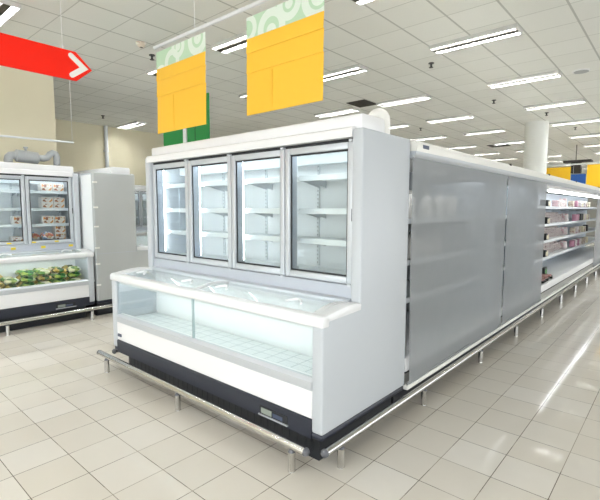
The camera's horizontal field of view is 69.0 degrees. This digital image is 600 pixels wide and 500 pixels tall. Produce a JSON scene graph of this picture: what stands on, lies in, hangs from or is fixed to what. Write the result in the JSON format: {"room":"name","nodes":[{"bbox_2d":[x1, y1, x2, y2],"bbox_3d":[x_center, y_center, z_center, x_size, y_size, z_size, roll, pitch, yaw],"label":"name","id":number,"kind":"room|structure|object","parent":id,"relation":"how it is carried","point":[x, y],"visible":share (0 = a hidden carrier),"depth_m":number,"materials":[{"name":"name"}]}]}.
{"room":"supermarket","nodes":[
{"label":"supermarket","id":0,"kind":"room"},
{"bbox_2d":[0,66,56,164],"bbox_3d":[-7.059,-0.596,3.199,0.300,3.650,9.760,5,7,41],"label":"wall partition","id":1,"kind":"structure","parent":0,"point":[27,105],"depth_m":6.36,"materials":[{"name":"beige paint"}]},
{"bbox_2d":[55,119,163,184],"bbox_3d":[-0.434,-1.867,16.772,0.200,3.650,39.000,5,7,41],"label":"wall","id":2,"kind":"structure","parent":0,"point":[127,148],"depth_m":11.22,"materials":[{"name":"beige paint"}]},
{"bbox_2d":[103,126,108,167],"bbox_3d":[-4.989,-1.366,11.372,0.095,3.650,0.120,5,7,41],"label":"conduit pipe","id":3,"kind":"object","parent":2,"relation":"attached to","point":[106,150],"visible":0.34,"depth_m":11.22,"materials":[{"name":"white metal"}]},
{"bbox_2d":[0,235,599,499],"bbox_3d":[8.099,0.725,9.505,23.200,0.100,39.000,5,7,41],"label":"floor","id":4,"kind":"structure","parent":0,"point":[522,422],"depth_m":3.00,"materials":[{"name":"tile"}]},
{"bbox_2d":[0,162,94,332],"bbox_3d":[-4.122,-0.051,5.498,1.012,2.145,2.568,5,7,41],"label":"freezer","id":5,"kind":"object","parent":4,"relation":"on","point":[19,193],"visible":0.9,"depth_m":5.95,"materials":[{"name":"white metal"}]},
{"bbox_2d":[3,284,18,287],"bbox_3d":[-3.666,0.470,5.550,0.170,0.083,0.134,-5,7,-42],"label":"bag","id":6,"kind":"object","parent":5,"relation":"on","point":[7,285],"visible":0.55,"depth_m":5.52,"materials":[{"name":"green plastic"}]},
{"bbox_2d":[3,278,19,284],"bbox_3d":[-3.666,0.396,5.545,0.169,0.084,0.135,-5,7,-42],"label":"bag","id":7,"kind":"object","parent":6,"relation":"on","point":[11,280],"visible":1,"depth_m":5.51,"materials":[{"name":"green plastic"}]},
{"bbox_2d":[9,236,21,240],"bbox_3d":[-3.887,-0.145,5.990,0.128,0.080,0.152,5,7,41],"label":"box","id":8,"kind":"object","parent":5,"relation":"on","point":[13,238],"visible":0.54,"depth_m":5.94,"materials":[{"name":"white cardboard"}]},
{"bbox_2d":[10,216,21,223],"bbox_3d":[-3.867,-0.408,5.988,0.128,0.112,0.150,5,7,41],"label":"box","id":9,"kind":"object","parent":5,"relation":"on","point":[13,219],"visible":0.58,"depth_m":5.93,"materials":[{"name":"white cardboard"}]},
{"bbox_2d":[14,217,21,223],"bbox_3d":[-3.821,-0.402,5.949,0.007,0.084,0.126,5,7,41],"label":"picture","id":10,"kind":"object","parent":9,"relation":"attached to","point":[17,220],"depth_m":5.93},
{"bbox_2d":[20,282,35,286],"bbox_3d":[-3.541,0.457,5.693,0.135,0.081,0.170,5,7,43],"label":"bag","id":11,"kind":"object","parent":5,"relation":"on","point":[26,283],"visible":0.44,"depth_m":5.67,"materials":[{"name":"green plastic"}]},
{"bbox_2d":[20,276,35,281],"bbox_3d":[-3.546,0.380,5.681,0.170,0.081,0.135,-4,5,-43],"label":"bag","id":12,"kind":"object","parent":11,"relation":"on","point":[27,278],"visible":0.98,"depth_m":5.65,"materials":[{"name":"green plastic"}]},
{"bbox_2d":[19,270,35,276],"bbox_3d":[-3.543,0.302,5.674,0.135,0.081,0.170,5,7,41],"label":"bag","id":13,"kind":"object","parent":12,"relation":"on","point":[27,272],"visible":1,"depth_m":5.64,"materials":[{"name":"green plastic"}]},
{"bbox_2d":[3,147,59,165],"bbox_3d":[-3.799,-1.275,6.216,0.170,0.359,0.720,5,7,41],"label":"duct","id":14,"kind":"object","parent":5,"relation":"on","point":[24,156],"visible":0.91,"depth_m":6.13,"materials":[{"name":"grey metal"}]},
{"bbox_2d":[32,232,39,239],"bbox_3d":[-3.714,-0.186,6.061,0.140,0.136,0.164,5,7,41],"label":"snack bag","id":15,"kind":"object","parent":5,"relation":"on","point":[35,236],"visible":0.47,"depth_m":6.05,"materials":[{"name":"red plastic"}]},
{"bbox_2d":[0,251,83,288],"bbox_3d":[-3.932,0.326,5.366,0.400,0.580,2.390,5,7,41],"label":"tub","id":16,"kind":"object","parent":5,"relation":"in","point":[8,269],"depth_m":5.88,"materials":[{"name":"white"}]},
{"bbox_2d":[36,280,50,284],"bbox_3d":[-3.419,0.447,5.831,0.135,0.080,0.170,5,7,40],"label":"bag","id":17,"kind":"object","parent":5,"relation":"on","point":[44,281],"visible":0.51,"depth_m":5.79,"materials":[{"name":"plastic"}]},
{"bbox_2d":[35,275,51,280],"bbox_3d":[-3.421,0.365,5.824,0.134,0.084,0.170,4,7,36],"label":"bag","id":18,"kind":"object","parent":17,"relation":"on","point":[39,277],"visible":0.98,"depth_m":5.79,"materials":[{"name":"plastic"}]},
{"bbox_2d":[35,268,51,274],"bbox_3d":[-3.414,0.293,5.819,0.135,0.084,0.170,5,7,40],"label":"bag","id":19,"kind":"object","parent":18,"relation":"on","point":[44,271],"visible":1,"depth_m":5.78,"materials":[{"name":"green plastic"}]},
{"bbox_2d":[37,183,51,190],"bbox_3d":[-3.628,-0.890,6.214,0.128,0.112,0.150,5,7,41],"label":"box","id":20,"kind":"object","parent":5,"relation":"on","point":[41,186],"visible":0.85,"depth_m":6.17,"materials":[{"name":"white cardboard"}]},
{"bbox_2d":[42,184,51,190],"bbox_3d":[-3.583,-0.885,6.175,0.007,0.084,0.126,5,7,41],"label":"picture","id":21,"kind":"object","parent":20,"relation":"attached to","point":[45,187],"depth_m":6.18},
{"bbox_2d":[38,203,52,207],"bbox_3d":[-3.629,-0.636,6.239,0.128,0.080,0.152,5,7,41],"label":"box","id":22,"kind":"object","parent":5,"relation":"on","point":[41,205],"visible":0.76,"depth_m":6.19,"materials":[{"name":"white cardboard"}]},
{"bbox_2d":[38,197,52,202],"bbox_3d":[-3.629,-0.714,6.231,0.128,0.080,0.152,5,7,41],"label":"box","id":23,"kind":"object","parent":22,"relation":"on","point":[40,199],"visible":1,"depth_m":6.18,"materials":[{"name":"white cardboard"}]},
{"bbox_2d":[39,216,53,223],"bbox_3d":[-3.629,-0.433,6.258,0.128,0.112,0.150,5,7,41],"label":"box","id":24,"kind":"object","parent":5,"relation":"on","point":[42,219],"visible":0.94,"depth_m":6.21,"materials":[{"name":"white cardboard"}]},
{"bbox_2d":[43,217,52,222],"bbox_3d":[-3.584,-0.427,6.218,0.007,0.084,0.126,5,7,41],"label":"picture","id":25,"kind":"object","parent":24,"relation":"attached to","point":[45,219],"depth_m":6.21},
{"bbox_2d":[39,231,53,238],"bbox_3d":[-3.595,-0.198,6.196,0.140,0.136,0.164,5,7,41],"label":"snack bag","id":26,"kind":"object","parent":5,"relation":"on","point":[45,235],"visible":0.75,"depth_m":6.16,"materials":[{"name":"multicoloured plastic"}]},
{"bbox_2d":[52,184,63,190],"bbox_3d":[-3.525,-0.901,6.332,0.128,0.112,0.150,5,7,41],"label":"box","id":27,"kind":"object","parent":5,"relation":"on","point":[55,187],"visible":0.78,"depth_m":6.29,"materials":[{"name":"white cardboard"}]},
{"bbox_2d":[54,185,62,190],"bbox_3d":[-3.479,-0.896,6.292,0.007,0.084,0.126,5,7,41],"label":"picture","id":28,"kind":"object","parent":27,"relation":"attached to","point":[56,187],"depth_m":6.29},
{"bbox_2d":[52,233,65,238],"bbox_3d":[-3.526,-0.199,6.399,0.128,0.112,0.150,5,7,41],"label":"box","id":29,"kind":"object","parent":5,"relation":"on","point":[56,235],"visible":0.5,"depth_m":6.34,"materials":[{"name":"white cardboard"}]},
{"bbox_2d":[52,226,65,232],"bbox_3d":[-3.526,-0.309,6.388,0.128,0.112,0.150,5,7,41],"label":"box","id":30,"kind":"object","parent":29,"relation":"on","point":[55,229],"visible":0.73,"depth_m":6.34,"materials":[{"name":"white cardboard"}]},
{"bbox_2d":[56,226,64,231],"bbox_3d":[-3.481,-0.303,6.349,0.007,0.084,0.126,5,7,41],"label":"picture","id":31,"kind":"object","parent":30,"relation":"attached to","point":[58,228],"depth_m":6.34},
{"bbox_2d":[56,234,65,238],"bbox_3d":[-3.481,-0.193,6.359,0.007,0.084,0.126,5,7,41],"label":"picture","id":32,"kind":"object","parent":29,"relation":"attached to","point":[58,236],"depth_m":6.35},
{"bbox_2d":[53,203,64,207],"bbox_3d":[-3.525,-0.647,6.356,0.128,0.080,0.152,5,7,41],"label":"box","id":33,"kind":"object","parent":5,"relation":"on","point":[55,205],"visible":0.73,"depth_m":6.31,"materials":[{"name":"white cardboard"}]},
{"bbox_2d":[53,197,64,202],"bbox_3d":[-3.525,-0.725,6.349,0.128,0.080,0.152,5,7,41],"label":"box","id":34,"kind":"object","parent":33,"relation":"on","point":[55,199],"visible":0.85,"depth_m":6.30,"materials":[{"name":"white cardboard"}]},
{"bbox_2d":[51,278,66,282],"bbox_3d":[-3.292,0.430,5.976,0.135,0.081,0.170,4,7,35],"label":"bag","id":35,"kind":"object","parent":5,"relation":"on","point":[60,279],"visible":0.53,"depth_m":5.94,"materials":[{"name":"green plastic"}]},
{"bbox_2d":[52,273,67,278],"bbox_3d":[-3.288,0.352,5.973,0.135,0.081,0.170,6,8,41],"label":"bag","id":36,"kind":"object","parent":35,"relation":"on","point":[58,275],"visible":0.97,"depth_m":5.94,"materials":[{"name":"green plastic"}]},
{"bbox_2d":[51,267,66,272],"bbox_3d":[-3.293,0.276,5.962,0.169,0.088,0.133,-5,8,-44],"label":"bag","id":37,"kind":"object","parent":36,"relation":"on","point":[54,270],"visible":1,"depth_m":5.93,"materials":[{"name":"yellow plastic"}]},
{"bbox_2d":[54,216,65,222],"bbox_3d":[-3.526,-0.444,6.375,0.128,0.112,0.150,5,7,41],"label":"box","id":38,"kind":"object","parent":5,"relation":"on","point":[57,219],"visible":0.78,"depth_m":6.33,"materials":[{"name":"white cardboard"}]},
{"bbox_2d":[67,277,80,280],"bbox_3d":[-3.161,0.420,6.125,0.135,0.080,0.170,6,8,45],"label":"bag","id":39,"kind":"object","parent":5,"relation":"on","point":[72,278],"visible":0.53,"depth_m":6.09,"materials":[{"name":"plastic"}]},
{"bbox_2d":[67,272,81,277],"bbox_3d":[-3.164,0.340,6.111,0.134,0.083,0.170,4,7,35],"label":"bag","id":40,"kind":"object","parent":39,"relation":"on","point":[70,274],"visible":0.96,"depth_m":6.08,"materials":[{"name":"green plastic"}]},
{"bbox_2d":[66,266,80,271],"bbox_3d":[-3.161,0.268,6.104,0.135,0.082,0.170,5,7,41],"label":"bag","id":41,"kind":"object","parent":40,"relation":"on","point":[70,268],"visible":0.99,"depth_m":6.07,"materials":[{"name":"green plastic"}]},
{"bbox_2d":[0,304,112,335],"bbox_3d":[-3.257,0.920,5.695,0.051,0.178,4.154,5,7,41],"label":"rail","id":42,"kind":"object","parent":4,"relation":"on","point":[91,309],"visible":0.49,"depth_m":5.68,"materials":[{"name":"silver metal"}]},
{"bbox_2d":[73,167,147,315],"bbox_3d":[-3.504,-0.226,7.356,2.570,2.145,1.022,5,7,41],"label":"freezer","id":43,"kind":"object","parent":4,"relation":"on","point":[106,195],"visible":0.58,"depth_m":6.33,"materials":[{"name":"white metal"}]},
{"bbox_2d":[135,185,147,245],"bbox_3d":[-4.595,-0.576,11.019,1.012,2.145,2.568,5,7,41],"label":"freezer","id":44,"kind":"object","parent":4,"relation":"on","point":[140,190],"visible":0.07,"depth_m":11.42,"materials":[{"name":"white metal"}]},
{"bbox_2d":[136,232,147,245],"bbox_3d":[-4.404,-0.199,10.887,0.400,0.580,2.390,5,7,41],"label":"tub","id":45,"kind":"object","parent":44,"relation":"in","point":[141,237],"depth_m":11.41,"materials":[{"name":"white"}]},
{"bbox_2d":[97,350,309,472],"bbox_3d":[-0.961,1.144,3.388,2.682,0.178,0.056,5,7,41],"label":"rail","id":46,"kind":"object","parent":4,"relation":"on","point":[293,447],"visible":1,"depth_m":3.04,"materials":[{"name":"silver metal"}]},
{"bbox_2d":[110,113,409,460],"bbox_3d":[-0.508,0.131,3.663,2.568,2.145,1.012,5,7,41],"label":"freezer","id":47,"kind":"object","parent":4,"relation":"on","point":[271,292],"visible":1,"depth_m":3.21,"materials":[{"name":"white metal"}]},
{"bbox_2d":[180,230,224,232],"bbox_3d":[-1.042,-0.186,4.385,0.574,0.012,0.280,5,7,41],"label":"shelf","id":48,"kind":"object","parent":47,"relation":"attached to","point":[181,231],"depth_m":4.29,"materials":[{"name":"white metal"}]},
{"bbox_2d":[121,272,328,375],"bbox_3d":[-0.676,0.510,3.506,2.390,0.580,0.400,5,7,41],"label":"tub","id":49,"kind":"object","parent":47,"relation":"in","point":[287,345],"depth_m":3.48,"materials":[{"name":"white"}]},
{"bbox_2d":[213,231,262,235],"bbox_3d":[-0.593,-0.148,3.993,0.574,0.012,0.280,5,7,41],"label":"shelf","id":50,"kind":"object","parent":47,"relation":"attached to","point":[223,233],"depth_m":3.95,"materials":[{"name":"white metal"}]},
{"bbox_2d":[259,234,316,239],"bbox_3d":[-0.144,-0.110,3.601,0.574,0.012,0.280,5,7,41],"label":"shelf","id":51,"kind":"object","parent":47,"relation":"attached to","point":[261,236],"depth_m":3.54,"materials":[{"name":"white metal"}]},
{"bbox_2d":[312,237,345,240],"bbox_3d":[0.306,-0.071,3.209,0.574,0.012,0.280,5,7,41],"label":"shelf","id":52,"kind":"object","parent":47,"relation":"attached to","point":[313,238],"depth_m":3.25,"materials":[{"name":"white metal"}]},
{"bbox_2d":[368,108,389,133],"bbox_3d":[0.542,-0.886,3.045,0.192,0.198,0.091,4,7,34],"label":"pipe","id":53,"kind":"object","parent":47,"relation":"on","point":[381,113],"visible":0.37,"depth_m":2.99,"materials":[{"name":"white plastic"}]},
{"bbox_2d":[391,140,511,403],"bbox_3d":[1.213,0.121,4.356,0.978,2.042,2.269,5,7,41],"label":"refrigerated display case","id":54,"kind":"object","parent":4,"relation":"on","point":[456,225],"visible":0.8,"depth_m":3.80,"materials":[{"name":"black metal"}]},
{"bbox_2d":[405,311,409,356],"bbox_3d":[1.190,0.782,4.438,0.820,0.050,2.269,5,7,41],"label":"tray","id":55,"kind":"object","parent":54,"relation":"on","point":[407,328],"depth_m":4.21,"materials":[{"name":"metal"}]},
{"bbox_2d":[407,231,410,258],"bbox_3d":[1.061,-0.051,4.209,0.136,0.270,0.161,5,7,41],"label":"pack","id":56,"kind":"object","parent":54,"relation":"on","point":[409,235],"visible":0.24,"depth_m":4.14,"materials":[{"name":"white"}]},
{"bbox_2d":[408,191,411,218],"bbox_3d":[1.029,-0.426,4.136,0.136,0.270,0.161,1,5,7],"label":"pack","id":57,"kind":"object","parent":54,"relation":"on","point":[410,192],"visible":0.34,"depth_m":4.07,"materials":[{"name":"white plastic"}]},
{"bbox_2d":[321,266,599,468],"bbox_3d":[5.091,0.708,8.137,0.052,0.178,15.064,5,7,41],"label":"rail","id":58,"kind":"object","parent":4,"relation":"on","point":[338,445],"visible":1,"depth_m":3.45,"materials":[{"name":"silver metal"}]},
{"bbox_2d":[491,165,549,336],"bbox_3d":[2.563,-0.021,5.891,0.978,2.042,1.821,5,7,41],"label":"refrigerated display case","id":59,"kind":"object","parent":4,"relation":"on","point":[527,189],"visible":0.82,"depth_m":5.46,"materials":[{"name":"black"}]},
{"bbox_2d":[502,176,546,322],"bbox_3d":[2.902,-0.051,5.588,0.010,1.709,1.808,5,7,41],"label":"curtain","id":60,"kind":"object","parent":59,"relation":"hanging from","point":[526,203],"depth_m":5.47,"materials":[{"name":"grey plastic"}]},
{"bbox_2d":[502,175,576,309],"bbox_3d":[3.837,-0.155,7.338,0.978,2.042,2.036,5,7,41],"label":"tall cabinet","id":61,"kind":"object","parent":4,"relation":"on","point":[550,288],"visible":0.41,"depth_m":7.09,"materials":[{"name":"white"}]},
{"bbox_2d":[502,273,560,286],"bbox_3d":[3.814,0.506,7.420,0.820,0.050,2.036,5,7,41],"label":"tray","id":62,"kind":"object","parent":61,"relation":"on","point":[554,275],"depth_m":7.76,"materials":[{"name":"metal"}]},
{"bbox_2d":[542,182,599,290],"bbox_3d":[5.415,-0.322,9.132,0.978,2.042,2.746,5,7,41],"label":"tall cabinet","id":63,"kind":"object","parent":4,"relation":"on","point":[576,269],"visible":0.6,"depth_m":8.99,"materials":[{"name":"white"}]},
{"bbox_2d":[553,247,569,251],"bbox_3d":[5.725,-0.012,9.805,0.498,0.020,1.365,5,7,41],"label":"shelf","id":64,"kind":"object","parent":63,"relation":"attached to","point":[568,248],"depth_m":9.49,"materials":[{"name":"white metal"}]},
{"bbox_2d":[560,240,566,248],"bbox_3d":[5.974,-0.124,9.913,0.140,0.182,0.092,5,7,41],"label":"pack","id":65,"kind":"object","parent":63,"relation":"on","point":[563,243],"visible":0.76,"depth_m":9.89},
{"bbox_2d":[560,227,567,234],"bbox_3d":[5.975,-0.433,9.884,0.140,0.182,0.092,5,7,41],"label":"pack","id":66,"kind":"object","parent":63,"relation":"on","point":[564,229],"visible":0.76,"depth_m":9.86},
{"bbox_2d":[562,214,568,221],"bbox_3d":[5.976,-0.732,9.855,0.140,0.182,0.092,5,7,41],"label":"pack","id":67,"kind":"object","parent":63,"relation":"on","point":[565,216],"visible":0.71,"depth_m":9.84},
{"bbox_2d":[549,188,599,273],"bbox_3d":[8.002,-0.594,12.072,0.978,2.042,5.096,5,7,41],"label":"tall cabinet","id":68,"kind":"object","parent":4,"relation":"on","point":[581,252],"visible":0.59,"depth_m":11.19,"materials":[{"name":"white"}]},
{"bbox_2d":[569,240,574,246],"bbox_3d":[6.446,-0.152,10.344,0.100,0.160,0.160,5,7,41],"label":"pack","id":69,"kind":"object","parent":68,"relation":"on","point":[571,242],"visible":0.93,"depth_m":10.29,"materials":[{"name":"pink"}]},
{"bbox_2d":[569,227,575,233],"bbox_3d":[6.413,-0.453,10.278,0.100,0.150,0.160,5,7,41],"label":"pack","id":70,"kind":"object","parent":68,"relation":"on","point":[572,230],"visible":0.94,"depth_m":10.22},
{"bbox_2d":[572,214,577,220],"bbox_3d":[6.546,-0.770,10.399,0.100,0.160,0.160,5,7,41],"label":"pack","id":71,"kind":"object","parent":68,"relation":"on","point":[574,216],"visible":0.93,"depth_m":10.34,"materials":[{"name":"pink"}]},
{"bbox_2d":[593,193,599,265],"bbox_3d":[8.325,-0.623,11.751,0.009,1.709,4.950,5,7,41],"label":"curtain","id":72,"kind":"object","parent":68,"relation":"hanging from","point":[596,259],"depth_m":10.16,"materials":[{"name":"grey fabric"}]},
{"bbox_2d":[0,0,599,174],"bbox_3d":[8.108,-3.008,9.151,23.200,0.100,39.000,5,7,41],"label":"ceiling","id":73,"kind":"structure","parent":0,"point":[392,39],"depth_m":6.24,"materials":[{"name":"tile"}]},
{"bbox_2d":[0,0,20,26],"bbox_3d":[-3.362,-2.547,4.771,1.052,0.046,0.250,5,7,41],"label":"ceiling lamp","id":74,"kind":"object","parent":73,"relation":"attached to","point":[8,9],"visible":1,"depth_m":4.56,"materials":[{"name":"grey plastic"}]},
{"bbox_2d":[0,80,73,143],"bbox_3d":[-4.084,-2.015,5.329,0.028,1.214,2.470,5,7,41],"label":"hanging rod","id":75,"kind":"object","parent":73,"relation":"hanging from","point":[8,136],"visible":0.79,"depth_m":6.00,"materials":[{"name":"white metal"}]},
{"bbox_2d":[0,3,91,80],"bbox_3d":[-2.674,-2.012,3.590,0.032,0.875,1.863,5,7,41],"label":"arrow sign","id":76,"kind":"object","parent":73,"relation":"hanging from","point":[19,53],"visible":1,"depth_m":3.97,"materials":[{"name":"red plastic"}]},
{"bbox_2d":[116,121,145,128],"bbox_3d":[-4.252,-3.137,10.974,1.052,0.046,0.250,5,7,41],"label":"ceiling lamp","id":77,"kind":"object","parent":73,"relation":"attached to","point":[135,123],"visible":1,"depth_m":10.90,"materials":[{"name":"grey plastic"}]},
{"bbox_2d":[135,41,146,47],"bbox_3d":[-2.030,-2.615,5.583,0.140,0.056,0.140,5,7,41],"label":"smoke detector","id":78,"kind":"object","parent":73,"relation":"attached to","point":[140,44],"visible":1,"depth_m":5.55,"materials":[{"name":"grey plastic"}]},
{"bbox_2d":[146,67,156,75],"bbox_3d":[-1.886,-2.702,6.449,1.052,0.046,0.250,5,7,41],"label":"ceiling lamp","id":79,"kind":"object","parent":73,"relation":"attached to","point":[153,71],"visible":0.14,"depth_m":6.64,"materials":[{"name":"grey plastic"}]},
{"bbox_2d":[163,56,209,145],"bbox_3d":[-1.503,-1.934,5.690,1.020,1.430,0.040,5,7,41],"label":"board","id":80,"kind":"object","parent":73,"relation":"hanging from","point":[202,132],"visible":0.18,"depth_m":5.63,"materials":[{"name":"green plastic"}]},
{"bbox_2d":[153,0,269,49],"bbox_3d":[-0.099,-2.182,3.296,3.760,0.479,0.038,5,7,41],"label":"rod","id":81,"kind":"object","parent":73,"relation":"hanging from","point":[258,2],"visible":1,"depth_m":3.91,"materials":[{"name":"white metal"}]},
{"bbox_2d":[156,32,205,133],"bbox_3d":[-1.182,-1.619,4.297,0.830,0.847,0.014,5,7,41],"label":"hanging banner","id":82,"kind":"object","parent":81,"relation":"hanging from","point":[181,67],"visible":1,"depth_m":4.27,"materials":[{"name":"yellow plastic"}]},
{"bbox_2d":[246,0,323,115],"bbox_3d":[-0.139,-1.526,3.387,0.815,0.838,0.014,5,7,41],"label":"hanging banner","id":83,"kind":"object","parent":81,"relation":"hanging from","point":[285,41],"visible":1,"depth_m":3.36,"materials":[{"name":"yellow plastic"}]},
{"bbox_2d":[210,31,246,53],"bbox_3d":[-0.682,-2.600,5.400,1.052,0.046,0.250,5,7,41],"label":"ceiling lamp","id":84,"kind":"object","parent":73,"relation":"attached to","point":[239,41],"visible":0.56,"depth_m":5.52,"materials":[{"name":"grey plastic"}]},
{"bbox_2d":[314,107,359,117],"bbox_3d":[0.790,-2.984,9.490,1.052,0.046,0.250,5,7,41],"label":"ceiling lamp","id":85,"kind":"object","parent":73,"relation":"attached to","point":[351,109],"visible":1,"depth_m":9.41,"materials":[{"name":"grey plastic"}]},
{"bbox_2d":[323,64,367,81],"bbox_3d":[0.544,-2.729,6.793,1.052,0.046,0.250,5,7,41],"label":"ceiling lamp","id":86,"kind":"object","parent":73,"relation":"attached to","point":[358,68],"visible":0.74,"depth_m":6.63,"materials":[{"name":"grey plastic"}]},
{"bbox_2d":[347,99,375,107],"bbox_3d":[1.240,-2.925,8.739,0.420,0.020,0.480,5,7,41],"label":"ceiling vent","id":87,"kind":"object","parent":73,"relation":"in","point":[360,103],"visible":0.98,"depth_m":8.69,"materials":[{"name":"grey metal"}]},
{"bbox_2d":[351,0,374,5],"bbox_3d":[0.920,-2.464,4.003,1.052,0.046,0.250,5,7,41],"label":"ceiling lamp","id":88,"kind":"object","parent":73,"relation":"attached to","point":[358,2],"visible":1,"depth_m":4.37,"materials":[{"name":"grey plastic"}]},
{"bbox_2d":[390,123,408,128],"bbox_3d":[2.253,-3.138,11.153,1.052,0.046,0.250,5,7,41],"label":"ceiling lamp","id":89,"kind":"object","parent":73,"relation":"attached to","point":[400,124],"visible":0.45,"depth_m":10.89,"materials":[{"name":"grey plastic"}]},
{"bbox_2d":[376,94,431,106],"bbox_3d":[1.993,-2.882,8.441,1.052,0.046,0.250,5,7,41],"label":"ceiling lamp","id":90,"kind":"object","parent":73,"relation":"attached to","point":[416,98],"visible":1,"depth_m":8.38,"materials":[{"name":"grey plastic"}]},
{"bbox_2d":[410,135,446,140],"bbox_3d":[3.768,-3.298,12.875,1.052,0.046,0.250,5,7,41],"label":"ceiling lamp","id":91,"kind":"object","parent":73,"relation":"attached to","point":[437,136],"visible":0.97,"depth_m":12.80,"materials":[{"name":"white plastic"}]},
{"bbox_2d":[426,114,473,122],"bbox_3d":[3.456,-3.036,10.103,1.052,0.046,0.250,5,7,41],"label":"ceiling lamp","id":92,"kind":"object","parent":73,"relation":"attached to","point":[465,116],"visible":1,"depth_m":10.04,"materials":[{"name":"white plastic"}]},
{"bbox_2d":[443,144,476,148],"bbox_3d":[5.383,-3.468,14.710,1.052,0.046,0.250,5,7,41],"label":"ceiling lamp","id":93,"kind":"object","parent":73,"relation":"attached to","point":[474,145],"visible":0.91,"depth_m":14.66,"materials":[{"name":"grey plastic"}]},
{"bbox_2d":[429,23,522,53],"bbox_3d":[2.146,-2.593,5.396,1.052,0.046,0.250,5,7,41],"label":"ceiling lamp","id":94,"kind":"object","parent":73,"relation":"attached to","point":[515,29],"visible":1,"depth_m":5.33,"materials":[{"name":"grey plastic"}]},
{"bbox_2d":[463,128,505,134],"bbox_3d":[4.972,-3.196,11.826,1.052,0.046,0.250,5,7,41],"label":"ceiling lamp","id":95,"kind":"object","parent":73,"relation":"attached to","point":[500,129],"visible":0.98,"depth_m":11.78,"materials":[{"name":"white plastic"}]},
{"bbox_2d":[471,152,499,155],"bbox_3d":[6.964,-3.635,16.508,1.052,0.046,0.250,5,7,41],"label":"ceiling lamp","id":96,"kind":"object","parent":73,"relation":"attached to","point":[488,153],"visible":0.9,"depth_m":16.41,"materials":[{"name":"grey plastic"}]},
{"bbox_2d":[487,144,510,146],"bbox_3d":[6.570,-3.453,14.434,0.600,0.020,0.550,5,7,41],"label":"ceiling vent","id":97,"kind":"object","parent":73,"relation":"in","point":[502,145],"visible":0.94,"depth_m":14.39,"materials":[{"name":"grey metal"}]},
{"bbox_2d":[490,157,517,160],"bbox_3d":[8.480,-3.795,18.230,1.052,0.046,0.250,5,7,41],"label":"ceiling lamp","id":98,"kind":"object","parent":73,"relation":"attached to","point":[513,157],"visible":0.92,"depth_m":18.18,"materials":[{"name":"grey"}]},
{"bbox_2d":[492,140,523,144],"bbox_3d":[6.586,-3.366,13.661,1.052,0.046,0.250,5,7,41],"label":"ceiling lamp","id":99,"kind":"object","parent":73,"relation":"attached to","point":[517,141],"visible":0.8,"depth_m":13.62,"materials":[{"name":"white plastic"}]},
{"bbox_2d":[487,70,561,88],"bbox_3d":[3.595,-2.746,7.043,1.052,0.046,0.250,5,7,41],"label":"ceiling lamp","id":100,"kind":"object","parent":73,"relation":"attached to","point":[556,73],"visible":1,"depth_m":6.98,"materials":[{"name":"grey plastic"}]},
{"bbox_2d":[523,98,585,110],"bbox_3d":[5.058,-2.900,8.706,1.052,0.046,0.250,5,7,41],"label":"ceiling lamp","id":101,"kind":"object","parent":73,"relation":"attached to","point":[580,100],"visible":1,"depth_m":8.63,"materials":[{"name":"grey plastic"}]},
{"bbox_2d":[547,143,599,166],"bbox_3d":[9.021,-2.947,13.026,3.300,0.749,0.050,5,7,41],"label":"rod","id":102,"kind":"object","parent":73,"relation":"hanging from","point":[548,143],"visible":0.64,"depth_m":13.52,"materials":[{"name":"white"}]},
{"bbox_2d":[546,167,570,179],"bbox_3d":[8.147,-2.242,13.861,0.740,0.785,0.012,5,7,41],"label":"banner","id":103,"kind":"object","parent":102,"relation":"hanging from","point":[562,172],"visible":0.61,"depth_m":13.77,"materials":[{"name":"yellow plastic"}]},
{"bbox_2d":[571,168,585,183],"bbox_3d":[8.585,-2.184,13.480,0.395,0.825,0.012,5,7,41],"label":"hanging banner","id":104,"kind":"object","parent":102,"relation":"hanging from","point":[581,178],"visible":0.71,"depth_m":13.46,"materials":[{"name":"blue plastic"}]},
{"bbox_2d":[586,164,599,186],"bbox_3d":[9.110,-2.147,13.022,0.960,0.840,0.012,5,7,41],"label":"banner","id":105,"kind":"object","parent":102,"relation":"hanging from","point":[593,170],"visible":0.78,"depth_m":13.21,"materials":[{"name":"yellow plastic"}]},
{"bbox_2d":[549,117,599,125],"bbox_3d":[6.574,-3.060,10.429,1.052,0.046,0.250,5,7,41],"label":"ceiling lamp","id":106,"kind":"object","parent":73,"relation":"attached to","point":[597,118],"visible":1,"depth_m":10.39,"materials":[{"name":"grey plastic"}]},
{"bbox_2d":[562,145,592,173],"bbox_3d":[9.094,-2.976,14.295,0.800,0.930,0.400,5,7,41],"label":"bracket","id":107,"kind":"object","parent":73,"relation":"hanging from","point":[577,168],"visible":0.91,"depth_m":14.25,"materials":[{"name":"grey metal"}]},
{"bbox_2d":[572,68,590,73],"bbox_3d":[4.290,-2.723,6.661,0.250,0.016,0.250,5,7,41],"label":"ceiling speaker","id":108,"kind":"object","parent":73,"relation":"attached to","point":[584,70],"visible":1,"depth_m":6.64,"materials":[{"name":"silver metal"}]},
{"bbox_2d":[574,70,588,73],"bbox_3d":[4.290,-2.717,6.662,0.200,0.005,0.200,5,7,41],"label":"grille","id":109,"kind":"object","parent":108,"relation":"attached to","point":[575,71],"depth_m":6.64,"materials":[{"name":"grey"}]},
{"bbox_2d":[569,133,599,137],"bbox_3d":[8.188,-3.230,12.264,1.052,0.046,0.250,5,7,41],"label":"ceiling lamp","id":110,"kind":"object","parent":73,"relation":"attached to","point":[592,134],"visible":1,"depth_m":12.31,"materials":[{"name":"white plastic"}]},
{"bbox_2d":[523,121,548,173],"bbox_3d":[5.779,-1.289,10.825,0.516,3.650,0.516,5,7,41],"label":"column","id":111,"kind":"structure","parent":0,"point":[536,132],"depth_m":10.50,"materials":[{"name":"white paint"}]},
{"bbox_2d":[570,175,596,234],"bbox_3d":[21.019,-2.478,23.743,22.850,3.650,0.200,5,7,41],"label":"wall","id":112,"kind":"structure","parent":0,"point":[593,202],"depth_m":26.53,"materials":[{"name":"grey"}]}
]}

